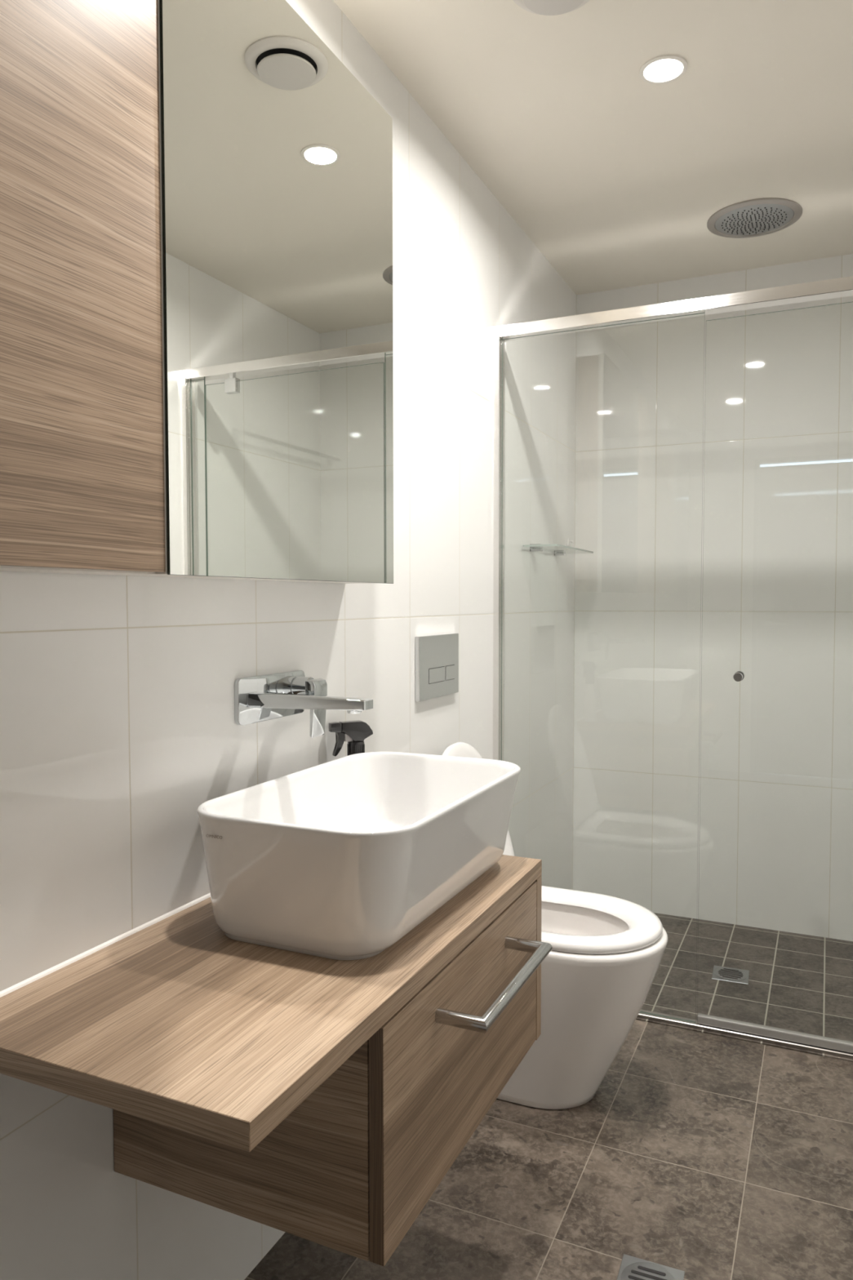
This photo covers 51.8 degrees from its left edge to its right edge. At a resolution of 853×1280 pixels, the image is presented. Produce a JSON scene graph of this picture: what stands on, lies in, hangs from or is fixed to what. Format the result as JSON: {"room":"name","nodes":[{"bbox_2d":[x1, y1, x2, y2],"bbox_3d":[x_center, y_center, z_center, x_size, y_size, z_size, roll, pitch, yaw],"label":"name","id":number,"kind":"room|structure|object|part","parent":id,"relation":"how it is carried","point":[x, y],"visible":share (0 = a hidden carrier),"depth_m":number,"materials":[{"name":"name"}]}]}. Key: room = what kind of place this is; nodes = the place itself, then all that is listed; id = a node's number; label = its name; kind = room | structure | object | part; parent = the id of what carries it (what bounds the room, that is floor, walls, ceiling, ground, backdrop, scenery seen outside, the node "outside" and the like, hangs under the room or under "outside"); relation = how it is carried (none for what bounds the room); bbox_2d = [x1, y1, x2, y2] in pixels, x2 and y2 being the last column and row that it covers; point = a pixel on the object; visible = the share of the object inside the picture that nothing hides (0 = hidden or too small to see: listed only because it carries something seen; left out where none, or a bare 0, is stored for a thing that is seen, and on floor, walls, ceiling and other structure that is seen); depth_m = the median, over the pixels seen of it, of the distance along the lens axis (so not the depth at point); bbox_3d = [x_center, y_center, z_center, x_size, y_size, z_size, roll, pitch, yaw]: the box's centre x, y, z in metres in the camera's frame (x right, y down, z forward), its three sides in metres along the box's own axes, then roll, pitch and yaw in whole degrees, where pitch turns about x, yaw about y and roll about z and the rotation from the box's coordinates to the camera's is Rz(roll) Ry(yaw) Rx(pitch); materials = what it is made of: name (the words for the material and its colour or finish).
{"room":"bathroom","nodes":[
{"label":"bathroom","id":0,"kind":"room"},
{"bbox_2d":[0,0,576,1279],"bbox_3d":[-0.441,-0.030,1.271,0.100,2.445,4.803,1,3,25],"label":"wall","id":1,"kind":"structure","parent":0,"point":[117,722],"depth_m":1.54,"materials":[{"name":"white tile"}]},
{"bbox_2d":[0,0,393,583],"bbox_3d":[-0.370,-0.530,1.158,0.104,0.889,1.238,1,3,25],"label":"upper cabinet","id":2,"kind":"object","parent":1,"relation":"attached to","point":[197,347],"visible":1,"depth_m":1.16,"materials":[{"name":"brown"}]},
{"bbox_3d":[-0.469,-0.517,0.849,0.017,0.884,0.593,1,3,25],"label":"oak door","id":3,"kind":"part","parent":2,"relation":"part of","materials":[{"name":"laminate"}]},
{"bbox_2d":[155,0,393,583],"bbox_3d":[-0.209,-0.542,1.411,0.022,0.889,0.644,1,3,25],"label":"mirror","id":4,"kind":"object","parent":2,"relation":"attached to","point":[274,347],"depth_m":1.32,"materials":[{"name":"white mirror"}]},
{"bbox_2d":[234,670,373,737],"bbox_3d":[-0.169,0.116,1.478,0.229,0.111,0.200,1,3,25],"label":"mixer","id":5,"kind":"object","parent":1,"relation":"attached to","point":[258,698],"visible":1,"depth_m":1.45,"materials":[{"name":"silver metal"}]},
{"bbox_3d":[-0.190,0.101,1.419,0.220,0.024,0.031,1,3,25],"label":"spout","id":6,"kind":"part","parent":5,"relation":"part of","materials":[{"name":"silver metal"}]},
{"bbox_3d":[-0.193,0.119,1.538,0.020,0.100,0.042,1,3,25],"label":"lever","id":7,"kind":"part","parent":5,"relation":"part of","materials":[{"name":"silver metal"}]},
{"bbox_2d":[113,875,551,1266],"bbox_3d":[-0.078,0.579,1.378,0.490,0.292,0.618,1,3,25],"label":"vanity cabinet","id":8,"kind":"object","parent":1,"relation":"attached to","point":[350,1170],"visible":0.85,"depth_m":1.12,"materials":[{"name":"brown wood"}]},
{"bbox_3d":[-0.245,0.589,1.125,0.396,0.289,0.018,1,3,25],"label":"panel","id":9,"kind":"part","parent":8,"relation":"part of","materials":[{"name":"brown wood"}]},
{"bbox_2d":[0,854,542,1151],"bbox_3d":[-0.165,0.420,1.269,0.418,0.033,0.877,1,3,25],"label":"countertop","id":10,"kind":"structure","parent":8,"relation":"on","point":[172,1020],"depth_m":0.99,"materials":[{"name":"brown wood"}]},
{"bbox_2d":[328,720,373,756],"bbox_3d":[-0.147,0.273,1.711,0.086,0.231,0.045,-1,3,-24],"label":"spray bottle","id":11,"kind":"object","parent":10,"relation":"on","point":[354,732],"visible":0.47,"depth_m":1.70,"materials":[{"name":"black plastic"}]},
{"bbox_2d":[196,751,520,959],"bbox_3d":[-0.080,0.316,1.408,0.342,0.174,0.559,1,3,25],"label":"vessel basin","id":12,"kind":"object","parent":10,"relation":"on","point":[343,858],"visible":1,"depth_m":1.20,"materials":[{"name":"white ceramic"}]},
{"bbox_3d":[0.064,0.583,1.298,0.020,0.286,0.590,1,3,25],"label":"drawer","id":13,"kind":"part","parent":8,"relation":"part of","materials":[{"name":"brown wood"}]},
{"bbox_3d":[0.105,0.493,1.273,0.074,0.019,0.293,1,3,25],"label":"handle","id":14,"kind":"part","parent":8,"relation":"part of","materials":[{"name":"silver metal"}]},
{"bbox_3d":[0.013,0.567,1.662,0.418,0.292,0.026,1,3,25],"label":"panel","id":15,"kind":"part","parent":8,"relation":"part of","materials":[{"name":"brown wood"}]},
{"bbox_2d":[415,633,458,702],"bbox_3d":[0.029,0.064,2.166,0.013,0.153,0.240,1,3,25],"label":"flush plate","id":16,"kind":"object","parent":1,"relation":"attached to","point":[437,656],"visible":1,"depth_m":2.14,"materials":[{"name":"silver metal"}]},
{"bbox_2d":[523,543,593,555],"bbox_3d":[0.445,-0.302,2.932,0.118,0.024,0.460,1,3,25],"label":"glass shelf","id":17,"kind":"object","parent":1,"relation":"attached to","point":[558,549],"visible":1,"depth_m":2.85,"materials":[{"name":"grey"}]},
{"bbox_2d":[567,538,573,546],"bbox_3d":[0.535,-0.360,3.243,0.021,0.027,0.045,1,3,25],"label":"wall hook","id":18,"kind":"object","parent":1,"relation":"attached to","point":[569,541],"visible":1,"depth_m":3.23,"materials":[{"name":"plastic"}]},
{"bbox_2d":[244,912,852,1279],"bbox_3d":[0.190,1.155,0.979,1.333,0.102,4.703,1,3,25],"label":"floor","id":19,"kind":"structure","parent":0,"point":[704,1156],"depth_m":1.81,"materials":[{"name":"brown tile"}]},
{"bbox_2d":[442,742,667,1109],"bbox_3d":[0.282,0.657,2.075,0.562,0.801,0.361,1,3,25],"label":"toilet","id":20,"kind":"object","parent":19,"relation":"on","point":[599,971],"visible":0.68,"depth_m":1.93,"materials":[{"name":"white ceramic"}]},
{"bbox_3d":[0.118,0.440,2.140,0.121,0.373,0.352,1,3,25],"label":"lid","id":21,"kind":"part","parent":20,"relation":"part of","materials":[{"name":"white plastic"}]},
{"bbox_3d":[0.326,0.648,2.054,0.440,0.024,0.351,1,3,25],"label":"seat","id":22,"kind":"part","parent":20,"relation":"part of","materials":[{"name":"white plastic"}]},
{"bbox_2d":[617,1253,684,1279],"bbox_3d":[0.374,1.082,1.475,0.107,0.004,0.107,1,3,25],"label":"floor drain","id":23,"kind":"object","parent":19,"relation":"on","point":[632,1268],"visible":1,"depth_m":1.50,"materials":[{"name":"silver metal"}]},
{"bbox_2d":[493,275,852,1058],"bbox_3d":[0.810,0.085,2.287,1.332,1.938,0.063,1,3,25],"label":"shower frame","id":24,"kind":"object","parent":19,"relation":"on","point":[842,286],"visible":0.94,"depth_m":2.35,"materials":[{"name":"silver metal"}]},
{"bbox_3d":[0.472,0.085,2.443,0.557,1.886,0.006,1,3,25],"label":"fixed pane","id":25,"kind":"part","parent":24,"relation":"part of","materials":[{"name":"clear glass"}]},
{"bbox_3d":[0.808,-0.867,2.243,1.300,0.032,0.047,1,3,25],"label":"rail","id":26,"kind":"part","parent":24,"relation":"part of","materials":[{"name":"silver metal"}]},
{"bbox_3d":[0.814,0.094,2.285,0.025,0.025,0.063,1,3,25],"label":"door knob","id":27,"kind":"part","parent":24,"relation":"part of","materials":[{"name":"silver metal"}]},
{"bbox_3d":[0.812,1.043,2.332,1.332,0.018,0.032,1,3,25],"label":"sill","id":28,"kind":"part","parent":24,"relation":"part of","materials":[{"name":"silver metal"}]},
{"bbox_3d":[1.037,0.103,2.184,0.678,1.858,0.006,1,3,25],"label":"door pane","id":29,"kind":"part","parent":24,"relation":"part of","materials":[{"name":"clear glass"}]},
{"bbox_2d":[711,965,749,984],"bbox_3d":[0.942,1.035,2.717,0.105,0.004,0.105,1,3,22],"label":"shower drain","id":30,"kind":"object","parent":19,"relation":"on","point":[720,973],"visible":1,"depth_m":2.71,"materials":[{"name":"silver metal"}]},
{"bbox_2d":[333,0,852,294],"bbox_3d":[0.188,-1.212,0.875,1.333,0.050,4.703,1,3,25],"label":"ceiling","id":31,"kind":"structure","parent":0,"point":[616,177],"depth_m":2.07,"materials":[{"name":"beige paint"}]},
{"bbox_2d":[512,0,589,15],"bbox_3d":[0.238,-1.207,1.624,0.176,0.025,0.176,1,3,25],"label":"exhaust fan","id":32,"kind":"object","parent":31,"relation":"attached to","point":[545,7],"visible":1,"depth_m":1.66,"materials":[{"name":"white plastic"}]},
{"bbox_2d":[639,54,687,84],"bbox_3d":[0.511,-1.229,1.893,0.100,0.005,0.100,1,3,25],"label":"recessed light","id":33,"kind":"object","parent":31,"relation":"in","point":[665,68],"visible":1,"depth_m":1.89,"materials":[{"name":"white"}]},
{"bbox_2d":[706,197,802,238],"bbox_3d":[0.981,-1.258,2.630,0.268,0.011,0.268,1,3,25],"label":"shower head","id":34,"kind":"object","parent":31,"relation":"attached to","point":[752,218],"visible":1,"depth_m":2.61},
{"bbox_3d":[0.981,-1.260,2.630,0.221,0.008,0.221,1,3,25],"label":"plate","id":35,"kind":"part","parent":34,"relation":"part of","materials":[{"name":"grey metal"}]},
{"bbox_2d":[572,253,852,941],"bbox_3d":[1.190,-0.112,3.108,1.333,2.445,0.100,1,3,25],"label":"wall","id":36,"kind":"structure","parent":0,"point":[774,838],"depth_m":3.12,"materials":[{"name":"white tile"}]}
]}

